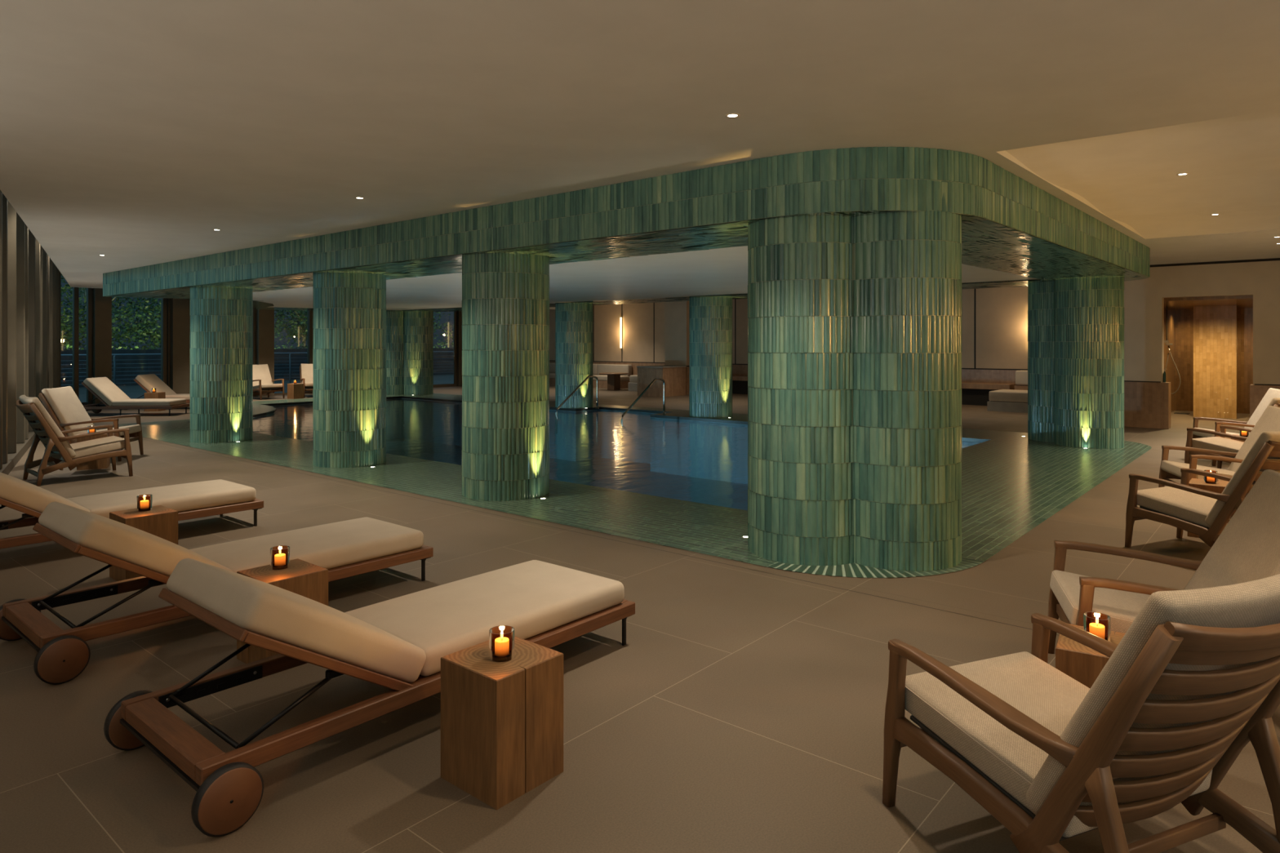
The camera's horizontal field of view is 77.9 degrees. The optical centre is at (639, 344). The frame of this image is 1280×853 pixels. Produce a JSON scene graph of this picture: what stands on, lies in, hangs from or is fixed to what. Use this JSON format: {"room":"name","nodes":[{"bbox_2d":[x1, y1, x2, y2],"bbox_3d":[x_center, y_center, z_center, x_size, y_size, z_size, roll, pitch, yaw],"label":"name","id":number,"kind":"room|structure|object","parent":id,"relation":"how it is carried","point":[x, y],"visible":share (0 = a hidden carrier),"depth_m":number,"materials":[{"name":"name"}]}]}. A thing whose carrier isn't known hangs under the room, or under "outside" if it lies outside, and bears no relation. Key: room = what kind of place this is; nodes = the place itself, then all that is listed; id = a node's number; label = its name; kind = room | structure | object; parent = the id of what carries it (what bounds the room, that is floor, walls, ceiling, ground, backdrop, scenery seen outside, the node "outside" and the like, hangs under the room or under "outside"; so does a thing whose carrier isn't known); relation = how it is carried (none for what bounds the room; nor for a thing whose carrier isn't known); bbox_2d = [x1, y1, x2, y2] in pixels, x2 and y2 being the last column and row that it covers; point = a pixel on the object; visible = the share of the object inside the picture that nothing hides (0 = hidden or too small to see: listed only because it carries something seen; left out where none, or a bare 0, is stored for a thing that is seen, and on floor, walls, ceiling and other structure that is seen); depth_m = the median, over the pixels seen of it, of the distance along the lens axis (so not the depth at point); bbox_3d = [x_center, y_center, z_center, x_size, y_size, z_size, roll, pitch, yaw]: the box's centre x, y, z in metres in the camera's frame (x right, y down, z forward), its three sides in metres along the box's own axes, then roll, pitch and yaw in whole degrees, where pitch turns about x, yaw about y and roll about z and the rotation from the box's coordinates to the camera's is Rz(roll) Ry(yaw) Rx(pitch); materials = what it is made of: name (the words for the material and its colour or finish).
{"room":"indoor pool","nodes":[
{"label":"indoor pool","id":0,"kind":"room"},
{"bbox_2d":[0,190,61,475],"bbox_3d":[-10.486,-0.550,13.609,0.320,4.200,14.889,0,0,-34],"label":"curtain","id":1,"kind":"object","parent":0,"point":[30,282],"depth_m":11.43,"materials":[{"name":"brown fabric"}]},
{"bbox_2d":[72,287,462,404],"bbox_3d":[-8.137,-0.550,27.480,0.380,4.200,20.400,0,0,40],"label":"wall","id":2,"kind":"structure","parent":0,"point":[175,313],"depth_m":21.73,"materials":[{"name":"brown wood"}]},
{"bbox_2d":[433,307,457,386],"bbox_3d":[-7.244,0.100,28.656,0.132,2.900,1.550,0,0,40],"label":"door","id":3,"kind":"structure","parent":2,"relation":"in","point":[455,313],"depth_m":29.18,"materials":[{"name":"brown metal"}]},
{"bbox_2d":[0,0,1279,309],"bbox_3d":[-0.654,-1.952,14.919,28.200,1.395,30.000,0,0,40],"label":"ceiling","id":4,"kind":"structure","parent":0,"point":[132,131],"depth_m":4.32,"materials":[{"name":"paint"}]},
{"bbox_2d":[102,146,1150,311],"bbox_3d":[-2.674,-1.177,15.213,20.130,0.578,10.070,0,0,40],"label":"beam","id":5,"kind":"structure","parent":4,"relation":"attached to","point":[685,233],"depth_m":7.65,"materials":[{"name":"green tile"}]},
{"bbox_2d":[0,385,1279,852],"bbox_3d":[-0.615,1.550,14.887,28.100,0.001,30.000,0,0,40],"label":"floor","id":6,"kind":"structure","parent":0,"point":[741,708],"depth_m":3.41,"materials":[{"name":"tile"}]},
{"bbox_2d":[15,395,133,486],"bbox_3d":[-6.560,1.065,9.162,0.731,0.975,1.026,0,0,42],"label":"armchair","id":7,"kind":"object","parent":6,"relation":"on","point":[45,428],"visible":1,"depth_m":8.96,"materials":[{"name":"brown wood"}]},
{"bbox_2d":[18,395,75,457],"bbox_3d":[-6.728,0.926,8.976,0.644,0.698,0.431,0,0,42],"label":"cushion","id":8,"kind":"object","parent":7,"relation":"on","point":[45,428],"depth_m":8.78,"materials":[{"name":"beige fabric"}]},
{"bbox_2d":[49,435,124,461],"bbox_3d":[-6.448,1.213,9.287,0.606,0.189,0.671,0,0,42],"label":"seat cushion","id":9,"kind":"object","parent":7,"relation":"on","point":[110,443],"depth_m":9.12,"materials":[{"name":"beige fabric"}]},
{"bbox_2d":[38,386,143,461],"bbox_3d":[-7.436,1.065,10.726,1.026,0.975,0.731,0,0,-10],"label":"armchair","id":10,"kind":"object","parent":6,"relation":"on","point":[70,413],"visible":0.65,"depth_m":10.57,"materials":[{"name":"brown wood"}]},
{"bbox_2d":[41,386,97,440],"bbox_3d":[-7.683,0.926,10.683,0.431,0.698,0.644,0,0,-10],"label":"cushion","id":11,"kind":"object","parent":10,"relation":"on","point":[64,403],"depth_m":10.52,"materials":[{"name":"beige fabric"}]},
{"bbox_2d":[71,424,141,442],"bbox_3d":[-7.270,1.213,10.755,0.671,0.189,0.606,0,0,-10],"label":"seat cushion","id":12,"kind":"object","parent":10,"relation":"on","point":[135,432],"depth_m":10.80,"materials":[{"name":"beige fabric"}]},
{"bbox_2d":[76,432,110,470],"bbox_3d":[-6.867,1.335,9.952,0.310,0.430,0.310,0,0,-28],"label":"side table","id":13,"kind":"object","parent":6,"relation":"on","point":[102,463],"visible":0.38,"depth_m":9.83,"materials":[{"name":"brown wood"}]},
{"bbox_2d":[0,472,263,549],"bbox_3d":[-4.196,1.192,6.198,0.868,0.716,2.150,0,0,40],"label":"sun lounger","id":14,"kind":"object","parent":6,"relation":"on","point":[192,500],"visible":0.7,"depth_m":6.24,"materials":[{"name":"beige fabric"}]},
{"bbox_2d":[81,377,189,416],"bbox_3d":[-11.211,1.139,17.427,2.150,0.823,0.868,0,0,-3],"label":"sun lounger","id":15,"kind":"object","parent":6,"relation":"on","point":[112,397],"visible":0.89,"depth_m":17.12,"materials":[{"name":"beige fabric"}]},
{"bbox_2d":[109,505,177,581],"bbox_3d":[-3.319,1.335,5.298,0.310,0.430,0.310,0,0,40],"label":"side table","id":16,"kind":"object","parent":6,"relation":"on","point":[162,522],"visible":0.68,"depth_m":5.23,"materials":[{"name":"brown wood"}]},
{"bbox_2d":[136,494,152,511],"bbox_3d":[-3.345,1.069,5.346,0.090,0.103,0.090,0,0,40],"label":"candle holder","id":17,"kind":"object","parent":16,"relation":"on","point":[144,502],"visible":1,"depth_m":5.31,"materials":[{"name":"brown glass"}]},
{"bbox_2d":[144,391,165,411],"bbox_3d":[-11.300,1.335,18.447,0.310,0.430,0.310,0,0,-3],"label":"side table","id":18,"kind":"object","parent":6,"relation":"on","point":[157,394],"visible":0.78,"depth_m":18.30,"materials":[{"name":"brown wood"}]},
{"bbox_2d":[123,373,190,409],"bbox_3d":[-11.223,1.139,19.200,2.150,0.823,0.868,0,0,-3],"label":"sun lounger","id":19,"kind":"object","parent":6,"relation":"on","point":[148,382],"visible":0.28,"depth_m":18.92,"materials":[{"name":"beige fabric"}]},
{"bbox_2d":[0,502,433,684],"bbox_3d":[-2.336,1.192,4.635,0.868,0.716,2.150,0,0,40],"label":"sun lounger","id":20,"kind":"object","parent":6,"relation":"on","point":[357,546],"visible":0.77,"depth_m":4.07,"materials":[{"name":"beige fabric"}]},
{"bbox_2d":[252,364,284,399],"bbox_3d":[-10.750,1.065,22.626,1.026,0.975,0.731,0,0,38],"label":"armchair","id":21,"kind":"object","parent":6,"relation":"on","point":[261,376],"visible":0.71,"depth_m":22.68,"materials":[{"name":"beige fabric"}]},
{"bbox_2d":[252,364,272,386],"bbox_3d":[-10.947,0.926,22.780,0.431,0.698,0.644,0,0,38],"label":"cushion","id":22,"kind":"object","parent":21,"relation":"on","point":[261,371],"depth_m":22.81,"materials":[{"name":"beige fabric"}]},
{"bbox_2d":[253,383,282,389],"bbox_3d":[-10.618,1.213,22.522,0.671,0.189,0.606,0,0,38],"label":"seat cushion","id":23,"kind":"object","parent":21,"relation":"on","point":[255,386],"depth_m":22.35,"materials":[{"name":"beige fabric"}]},
{"bbox_2d":[236,558,328,663],"bbox_3d":[-1.770,1.335,3.924,0.310,0.430,0.310,0,0,40],"label":"side table","id":24,"kind":"object","parent":6,"relation":"on","point":[303,578],"visible":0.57,"depth_m":3.87,"materials":[{"name":"brown wood"}]},
{"bbox_2d":[270,545,289,569],"bbox_3d":[-1.806,1.069,3.974,0.090,0.103,0.090,0,0,40],"label":"candle holder","id":25,"kind":"object","parent":24,"relation":"on","point":[279,555],"visible":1,"depth_m":3.94,"materials":[{"name":"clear glass"}]},
{"bbox_2d":[287,382,303,399],"bbox_3d":[-9.846,1.335,22.633,0.310,0.430,0.310,0,0,34],"label":"side table","id":26,"kind":"object","parent":6,"relation":"on","point":[295,391],"visible":1,"depth_m":22.52,"materials":[{"name":"brown wood"}]},
{"bbox_2d":[299,363,313,397],"bbox_3d":[-9.679,1.065,23.511,0.731,0.975,1.026,0,0,-30],"label":"armchair","id":27,"kind":"object","parent":6,"relation":"on","point":[306,371],"visible":0.38,"depth_m":23.59,"materials":[{"name":"beige fabric"}]},
{"bbox_2d":[300,363,313,383],"bbox_3d":[-9.803,0.926,23.729,0.644,0.698,0.431,0,0,-30],"label":"cushion","id":28,"kind":"object","parent":27,"relation":"on","point":[306,370],"depth_m":23.64,"materials":[{"name":"beige fabric"}]},
{"bbox_2d":[103,558,635,837],"bbox_3d":[-0.997,1.192,3.523,0.868,0.716,2.150,0,0,40],"label":"sun lounger","id":29,"kind":"object","parent":6,"relation":"on","point":[398,644],"visible":0.96,"depth_m":2.97,"materials":[{"name":"beige fabric"}]},
{"bbox_2d":[440,635,563,810],"bbox_3d":[-0.496,1.335,2.853,0.310,0.430,0.310,0,0,40],"label":"side table","id":30,"kind":"object","parent":6,"relation":"on","point":[502,722],"visible":0.95,"depth_m":2.75,"materials":[{"name":"brown wood"}]},
{"bbox_2d":[488,625,514,662],"bbox_3d":[-0.494,1.069,2.832,0.090,0.103,0.090,0,0,40],"label":"candle holder","id":31,"kind":"object","parent":30,"relation":"on","point":[501,637],"visible":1,"depth_m":2.80,"materials":[{"name":"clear glass"}]},
{"bbox_2d":[186,395,989,510],"bbox_3d":[-2.759,2.174,15.794,16.750,1.253,8.070,0,0,40],"label":"swimming pool","id":32,"kind":"object","parent":6,"relation":"in","point":[697,473],"visible":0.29,"depth_m":17.01,"materials":[{"name":"blue liquid"}]},
{"bbox_2d":[252,398,981,456],"bbox_3d":[-2.759,1.610,15.794,16.750,0.001,8.070,0,0,40],"label":"pool water","id":33,"kind":"object","parent":32,"relation":"in","point":[401,410],"visible":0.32,"depth_m":16.15,"materials":[{"name":"blue liquid"}]},
{"bbox_2d":[555,375,598,433],"bbox_3d":[-1.476,1.398,18.692,0.100,1.305,1.385,0,0,43],"label":"pool handrail","id":34,"kind":"object","parent":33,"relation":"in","point":[588,376],"visible":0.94,"depth_m":18.85,"materials":[{"name":"silver metal"}]},
{"bbox_2d":[549,362,631,388],"bbox_3d":[-2.282,1.135,29.378,4.600,0.830,0.800,0,0,40],"label":"sofa","id":35,"kind":"object","parent":6,"relation":"on","point":[597,368],"visible":0.28,"depth_m":28.32,"materials":[{"name":"beige fabric"}]},
{"bbox_2d":[549,362,555,373],"bbox_3d":[-3.276,0.920,30.579,1.525,0.400,0.240,0,0,40],"label":"cushion","id":36,"kind":"object","parent":35,"relation":"on","point":[552,366],"depth_m":30.51,"materials":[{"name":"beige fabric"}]},
{"bbox_2d":[592,374,630,381],"bbox_3d":[-1.109,1.199,28.391,1.525,0.182,0.800,0,0,40],"label":"seat cushion","id":37,"kind":"object","parent":35,"relation":"on","point":[601,377],"depth_m":28.04,"materials":[{"name":"beige fabric"}]},
{"bbox_2d":[597,364,631,375],"bbox_3d":[-0.928,0.920,28.605,1.525,0.400,0.240,0,0,40],"label":"cushion","id":38,"kind":"object","parent":35,"relation":"on","point":[602,368],"depth_m":28.42,"materials":[{"name":"beige fabric"}]},
{"bbox_2d":[599,372,628,390],"bbox_3d":[-0.887,1.262,26.873,1.000,0.575,1.000,0,0,40],"label":"table","id":39,"kind":"object","parent":6,"relation":"on","point":[613,378],"visible":1,"depth_m":26.74,"materials":[{"name":"brown wood"}]},
{"bbox_2d":[96,393,1151,577],"bbox_3d":[-2.685,1.545,15.144,20.100,0.002,10.170,0,0,40],"label":"pool deck","id":40,"kind":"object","parent":6,"relation":"on","point":[1012,483],"visible":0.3,"depth_m":8.30,"materials":[{"name":"green tile"}]},
{"bbox_2d":[189,278,253,443],"bbox_3d":[-6.775,0.216,12.828,0.902,2.665,0.902,0,0,-7],"label":"tiled column","id":41,"kind":"structure","parent":40,"relation":"on","point":[221,337],"depth_m":12.46,"materials":[{"name":"green tile"}]},
{"bbox_2d":[312,262,386,467],"bbox_3d":[-3.785,0.216,10.339,0.902,2.666,0.901,0,0,-11],"label":"tiled column","id":42,"kind":"structure","parent":40,"relation":"on","point":[349,309],"depth_m":9.96,"materials":[{"name":"green tile"}]},
{"bbox_2d":[386,308,433,395],"bbox_3d":[-7.245,0.167,24.640,1.624,2.764,0.903,0,0,6],"label":"tiled column","id":43,"kind":"structure","parent":40,"relation":"on","point":[409,335],"depth_m":24.25,"materials":[{"name":"green tile"}]},
{"bbox_2d":[462,243,549,501],"bbox_3d":[-1.396,0.216,8.254,0.902,2.665,0.901,0,0,-35],"label":"tiled column","id":44,"kind":"structure","parent":40,"relation":"on","point":[505,296],"depth_m":7.87,"materials":[{"name":"green tile"}]},
{"bbox_2d":[555,301,593,408],"bbox_3d":[-1.627,0.168,19.590,0.932,2.763,0.932,0,0,36],"label":"tiled column","id":45,"kind":"structure","parent":40,"relation":"on","point":[574,355],"depth_m":19.19,"materials":[{"name":"green tile"}]},
{"bbox_2d":[620,377,665,443],"bbox_3d":[0.100,1.398,17.119,0.100,1.305,1.670,0,0,34],"label":"pool handrail","id":46,"kind":"object","parent":40,"relation":"on","point":[655,379],"visible":0.99,"depth_m":17.23,"materials":[{"name":"silver metal"}]},
{"bbox_2d":[688,293,732,417],"bbox_3d":[1.532,0.167,17.132,0.932,2.765,0.932,0,0,-19],"label":"tiled column","id":47,"kind":"structure","parent":40,"relation":"on","point":[710,321],"depth_m":16.74,"materials":[{"name":"green tile"}]},
{"bbox_2d":[747,181,962,571],"bbox_3d":[1.576,0.217,5.900,1.538,2.664,0.903,0,0,12],"label":"tiled column","id":48,"kind":"structure","parent":40,"relation":"on","point":[855,323],"depth_m":5.52,"materials":[{"name":"green tile"}]},
{"bbox_2d":[1027,264,1124,448],"bbox_3d":[6.849,0.166,12.499,0.933,2.766,1.604,0,0,-8],"label":"tiled column","id":49,"kind":"structure","parent":40,"relation":"on","point":[1076,326],"depth_m":11.87,"materials":[{"name":"green tile"}]},
{"bbox_2d":[627,374,637,391],"bbox_3d":[0.195,1.285,26.420,0.800,0.530,0.900,0,0,40],"label":"lounge seat","id":50,"kind":"object","parent":6,"relation":"on","point":[633,385],"visible":0.2,"depth_m":26.21,"materials":[{"name":"fabric"}]},
{"bbox_2d":[629,374,637,382],"bbox_3d":[0.195,1.145,26.420,0.760,0.250,0.840,0,0,40],"label":"seat cushion","id":51,"kind":"object","parent":50,"relation":"on","point":[633,379],"depth_m":26.23,"materials":[{"name":"beige fabric"}]},
{"bbox_2d":[636,365,686,396],"bbox_3d":[0.654,1.105,23.997,1.020,0.890,1.160,0,0,40],"label":"block","id":52,"kind":"object","parent":6,"relation":"on","point":[674,376],"visible":1,"depth_m":23.63,"materials":[{"name":"brown wood"}]},
{"bbox_2d":[664,296,689,395],"bbox_3d":[1.432,-0.050,25.054,0.930,3.200,1.080,0,0,40],"label":"pillar","id":53,"kind":"structure","parent":6,"relation":"on","point":[677,313],"depth_m":24.61,"materials":[{"name":"fabric"}]},
{"bbox_2d":[732,375,1016,405],"bbox_3d":[6.107,1.275,22.496,8.400,0.550,0.600,0,0,40],"label":"bench","id":54,"kind":"object","parent":6,"relation":"on","point":[972,393],"visible":0.21,"depth_m":20.22,"materials":[{"name":"brown fabric"}]},
{"bbox_2d":[986,389,1027,413],"bbox_3d":[8.893,1.317,18.443,1.220,0.466,1.080,0,0,40],"label":"bed","id":55,"kind":"object","parent":6,"relation":"on","point":[1001,400],"visible":0.56,"depth_m":18.17,"materials":[{"name":"beige fabric"}]},
{"bbox_2d":[1013,369,1027,390],"bbox_3d":[9.697,1.095,19.230,1.000,0.910,0.520,0,0,40],"label":"bolster","id":56,"kind":"object","parent":55,"relation":"on","point":[1021,376],"visible":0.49,"depth_m":19.28,"materials":[{"name":"beige fabric"}]},
{"bbox_2d":[1015,369,1027,385],"bbox_3d":[9.684,0.820,19.215,1.000,0.360,0.400,0,0,40],"label":"cushion","id":57,"kind":"object","parent":56,"relation":"on","point":[1021,376],"depth_m":19.28,"materials":[{"name":"beige fabric"}]},
{"bbox_2d":[882,573,1279,852],"bbox_3d":[1.333,1.065,2.340,0.731,0.975,1.026,0,0,-23],"label":"armchair","id":58,"kind":"object","parent":6,"relation":"on","point":[1194,677],"visible":1,"depth_m":2.10,"materials":[{"name":"brown wood"}]},
{"bbox_2d":[905,651,1212,837],"bbox_3d":[1.267,1.213,2.494,0.606,0.189,0.671,0,0,-23],"label":"seat cushion","id":59,"kind":"object","parent":58,"relation":"on","point":[1010,763],"depth_m":2.47,"materials":[{"name":"beige fabric"}]},
{"bbox_2d":[1026,573,1279,813],"bbox_3d":[1.430,0.926,2.109,0.644,0.698,0.431,0,0,-23],"label":"cushion","id":60,"kind":"object","parent":58,"relation":"on","point":[1206,700],"depth_m":1.97,"materials":[{"name":"beige fabric"}]},
{"bbox_2d":[1055,623,1124,688],"bbox_3d":[1.748,1.335,2.973,0.310,0.430,0.310,0,0,32],"label":"side table","id":61,"kind":"object","parent":6,"relation":"on","point":[1080,662],"visible":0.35,"depth_m":2.89,"materials":[{"name":"brown wood"}]},
{"bbox_2d":[1083,612,1111,642],"bbox_3d":[1.719,1.069,2.977,0.090,0.103,0.090,0,0,40],"label":"candle holder","id":62,"kind":"object","parent":61,"relation":"on","point":[1099,624],"visible":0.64,"depth_m":2.95,"materials":[{"name":"clear glass"}]},
{"bbox_2d":[1048,469,1279,653],"bbox_3d":[2.421,1.065,3.508,1.026,0.975,0.731,0,0,19],"label":"armchair","id":63,"kind":"object","parent":6,"relation":"on","point":[1247,549],"visible":0.47,"depth_m":3.52,"materials":[{"name":"brown wood"}]},
{"bbox_2d":[1049,569,1150,634],"bbox_3d":[2.263,1.213,3.563,0.671,0.189,0.606,0,0,19],"label":"seat cushion","id":64,"kind":"object","parent":63,"relation":"on","point":[1122,607],"depth_m":3.55,"materials":[{"name":"beige fabric"}]},
{"bbox_2d":[1183,469,1279,590],"bbox_3d":[2.658,0.926,3.425,0.431,0.698,0.644,0,0,19],"label":"cushion","id":65,"kind":"object","parent":63,"relation":"on","point":[1247,549],"depth_m":3.50,"materials":[{"name":"beige fabric"}]},
{"bbox_2d":[1124,431,1279,547],"bbox_3d":[4.241,1.065,5.752,0.731,0.975,1.026,0,0,-26],"label":"armchair","id":66,"kind":"object","parent":6,"relation":"on","point":[1204,513],"visible":0.61,"depth_m":5.66,"materials":[{"name":"brown wood"}]},
{"bbox_2d":[1137,486,1231,531],"bbox_3d":[4.168,1.213,5.902,0.606,0.189,0.671,0,0,-26],"label":"seat cushion","id":67,"kind":"object","parent":66,"relation":"on","point":[1197,509],"depth_m":5.83,"materials":[{"name":"beige fabric"}]},
{"bbox_2d":[1204,431,1279,525],"bbox_3d":[4.351,0.926,5.526,0.644,0.698,0.431,0,0,-26],"label":"cushion","id":68,"kind":"object","parent":66,"relation":"on","point":[1271,460],"depth_m":5.34,"materials":[{"name":"beige fabric"}]},
{"bbox_2d":[1187,478,1228,537],"bbox_3d":[4.637,1.335,6.410,0.310,0.430,0.310,0,0,40],"label":"side table","id":69,"kind":"object","parent":6,"relation":"on","point":[1195,482],"visible":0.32,"depth_m":6.34,"materials":[{"name":"brown wood"}]},
{"bbox_2d":[1204,470,1217,484],"bbox_3d":[4.603,1.069,6.386,0.090,0.103,0.090,0,0,40],"label":"candle holder","id":70,"kind":"object","parent":69,"relation":"on","point":[1208,480],"visible":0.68,"depth_m":6.36,"materials":[{"name":"brown glass"}]},
{"bbox_2d":[1158,405,1279,487],"bbox_3d":[5.459,1.065,7.268,1.026,0.975,0.731,0,0,15],"label":"armchair","id":71,"kind":"object","parent":6,"relation":"on","point":[1269,420],"visible":0.29,"depth_m":7.39,"materials":[{"name":"brown wood"}]},
{"bbox_2d":[1160,460,1235,481],"bbox_3d":[5.297,1.213,7.312,0.671,0.189,0.606,0,0,15],"label":"seat cushion","id":72,"kind":"object","parent":71,"relation":"on","point":[1169,469],"depth_m":7.43,"materials":[{"name":"beige fabric"}]},
{"bbox_2d":[1226,405,1279,471],"bbox_3d":[5.701,0.926,7.203,0.431,0.698,0.644,0,0,15],"label":"cushion","id":73,"kind":"object","parent":71,"relation":"on","point":[1269,420],"depth_m":7.39,"materials":[{"name":"beige fabric"}]},
{"bbox_2d":[1184,397,1279,468],"bbox_3d":[6.976,1.065,9.073,0.731,0.975,1.026,0,0,-25],"label":"armchair","id":74,"kind":"object","parent":6,"relation":"on","point":[1220,443],"visible":0.36,"depth_m":9.24,"materials":[{"name":"brown wood"}]},
{"bbox_2d":[1191,436,1244,457],"bbox_3d":[6.905,1.213,9.225,0.606,0.189,0.671,0,0,-25],"label":"seat cushion","id":75,"kind":"object","parent":74,"relation":"on","point":[1215,443],"depth_m":9.22,"materials":[{"name":"beige fabric"}]},
{"bbox_2d":[1242,397,1279,444],"bbox_3d":[7.082,0.926,8.846,0.644,0.698,0.431,0,0,-25],"label":"cushion","id":76,"kind":"object","parent":74,"relation":"on","point":[1275,402],"depth_m":8.57,"materials":[{"name":"beige fabric"}]},
{"bbox_2d":[1192,387,1279,466],"bbox_3d":[7.868,1.065,10.277,1.026,0.975,0.731,0,0,15],"label":"armchair","id":77,"kind":"object","parent":6,"relation":"on","point":[1271,393],"visible":0.25,"depth_m":10.38,"materials":[{"name":"brown wood"}]},
{"bbox_2d":[1192,427,1239,439],"bbox_3d":[7.706,1.213,10.319,0.671,0.189,0.606,0,0,15],"label":"seat cushion","id":78,"kind":"object","parent":77,"relation":"on","point":[1195,434],"depth_m":10.38,"materials":[{"name":"beige fabric"}]},
{"bbox_2d":[1244,387,1279,434],"bbox_3d":[8.111,0.926,10.214,0.431,0.698,0.644,0,0,15],"label":"cushion","id":79,"kind":"object","parent":77,"relation":"on","point":[1271,393],"depth_m":10.39,"materials":[{"name":"beige fabric"}]},
{"bbox_2d":[549,286,1027,368],"bbox_3d":[3.717,-0.150,25.093,21.600,3.400,0.200,0,0,40],"label":"wall","id":80,"kind":"structure","parent":0,"point":[1001,313],"depth_m":20.91,"materials":[{"name":"paint"}]},
{"bbox_2d":[619,315,622,349],"bbox_3d":[-0.684,-0.420,28.590,0.068,1.200,0.089,0,0,40],"label":"wall light","id":81,"kind":"object","parent":80,"relation":"attached to","point":[620,317],"visible":1,"depth_m":28.57,"materials":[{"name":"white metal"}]},
{"bbox_2d":[549,360,1016,383],"bbox_3d":[3.050,1.103,25.620,19.900,0.895,0.250,0,0,40],"label":"wainscot","id":82,"kind":"structure","parent":80,"relation":"attached to","point":[970,375],"depth_m":20.68,"materials":[{"name":"brown wood"}]},
{"bbox_2d":[549,288,1027,370],"bbox_3d":[3.003,-0.547,25.564,19.900,2.405,0.016,0,0,40],"label":"trim","id":83,"kind":"structure","parent":80,"relation":"attached to","point":[975,368],"depth_m":25.51,"materials":[{"name":"black wood"}]},
{"bbox_2d":[1123,257,1279,385],"bbox_3d":[11.198,-0.472,13.477,8.200,2.355,0.256,0,0,40],"label":"wall","id":84,"kind":"structure","parent":0,"point":[1144,299],"depth_m":14.28,"materials":[{"name":"paint"}]},
{"bbox_2d":[1124,381,1279,429],"bbox_3d":[11.172,1.127,13.447,8.200,0.845,0.335,0,0,40],"label":"wainscot","id":85,"kind":"structure","parent":84,"relation":"attached to","point":[1146,404],"depth_m":14.66,"materials":[{"name":"brown wood"}]},
{"bbox_2d":[1164,294,1253,413],"bbox_3d":[12.188,0.300,15.820,3.300,2.500,5.095,0,0,40],"label":"wall","id":86,"kind":"structure","parent":0,"point":[1180,309],"depth_m":17.80,"materials":[{"name":"brown wood"}]},
{"bbox_2d":[1164,306,1181,394],"bbox_3d":[11.328,0.126,16.867,0.321,1.872,0.100,0,0,40],"label":"shower","id":87,"kind":"object","parent":86,"relation":"attached to","point":[1166,340],"visible":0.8,"depth_m":16.90,"materials":[{"name":"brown metal"}]},
{"bbox_2d":[1193,305,1236,418],"bbox_3d":[12.178,0.370,16.773,0.740,2.360,0.150,0,0,40],"label":"wall","id":88,"kind":"structure","parent":0,"point":[1215,327],"depth_m":16.71,"materials":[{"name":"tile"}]},
{"label":"outside","id":89,"kind":"structure","parent":0,"visible":0},
{"bbox_2d":[71,373,453,402],"bbox_3d":[-28.922,1.580,42.599,50.900,0.001,52.000,0,0,40],"label":"ground","id":90,"kind":"structure","parent":89,"point":[133,392],"depth_m":28.56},
{"bbox_2d":[61,277,86,346],"bbox_3d":[-23.972,-1.158,30.719,3.662,5.482,4.261,0,0,40],"label":"tree","id":91,"kind":"object","parent":90,"relation":"on","point":[69,296],"visible":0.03,"depth_m":31.57,"materials":[{"name":"green plant"}]},
{"bbox_2d":[61,274,153,349],"bbox_3d":[-23.194,-1.918,33.405,5.330,7.001,5.269,0,0,-7],"label":"tree","id":92,"kind":"object","parent":90,"relation":"on","point":[82,330],"visible":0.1,"depth_m":33.16,"materials":[{"name":"green plant"}]},
{"bbox_2d":[61,276,160,349],"bbox_3d":[-24.505,-3.221,37.492,6.201,9.607,7.517,0,0,-25],"label":"tree","id":93,"kind":"object","parent":90,"relation":"on","point":[80,290],"visible":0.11,"depth_m":37.65,"materials":[{"name":"green plant"}]},
{"bbox_2d":[111,297,160,349],"bbox_3d":[-20.863,-1.359,35.004,4.476,5.883,5.544,0,0,40],"label":"tree","id":94,"kind":"object","parent":90,"relation":"on","point":[137,328],"visible":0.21,"depth_m":33.98,"materials":[{"name":"green plant"}]},
{"bbox_2d":[61,342,453,349],"bbox_3d":[-17.358,0.394,35.608,1.115,0.988,39.390,0,0,40],"label":"foliage","id":95,"kind":"object","parent":90,"relation":"on","point":[297,344],"visible":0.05,"depth_m":32.68,"materials":[{"name":"green plant"}]},
{"bbox_2d":[61,347,453,387],"bbox_3d":[-17.141,0.890,34.003,0.800,1.380,42.000,0,0,40],"label":"wall","id":96,"kind":"structure","parent":90,"relation":"on","point":[66,361],"depth_m":30.79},
{"bbox_2d":[61,351,453,385],"bbox_3d":[-13.141,0.950,31.947,0.100,1.260,36.000,0,0,40],"label":"terrace railing","id":97,"kind":"object","parent":90,"relation":"on","point":[114,367],"visible":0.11,"depth_m":27.32,"materials":[{"name":"blue paint"}]},
{"bbox_2d":[274,316,283,343],"bbox_3d":[-18.573,-1.815,38.061,4.128,6.796,5.173,0,0,-7],"label":"tree","id":98,"kind":"object","parent":90,"relation":"on","point":[277,325],"visible":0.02,"depth_m":37.72,"materials":[{"name":"green plant"}]},
{"bbox_2d":[274,307,306,348],"bbox_3d":[-17.115,-1.843,40.705,4.573,6.850,5.104,0,0,-41],"label":"tree","id":99,"kind":"object","parent":90,"relation":"on","point":[302,325],"visible":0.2,"depth_m":39.58,"materials":[{"name":"green plant"}]},
{"bbox_2d":[433,311,453,347],"bbox_3d":[-12.546,-1.757,45.280,6.807,6.680,4.983,0,0,26],"label":"tree","id":100,"kind":"object","parent":90,"relation":"on","point":[439,315],"visible":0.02,"depth_m":45.24,"materials":[{"name":"green plant"}]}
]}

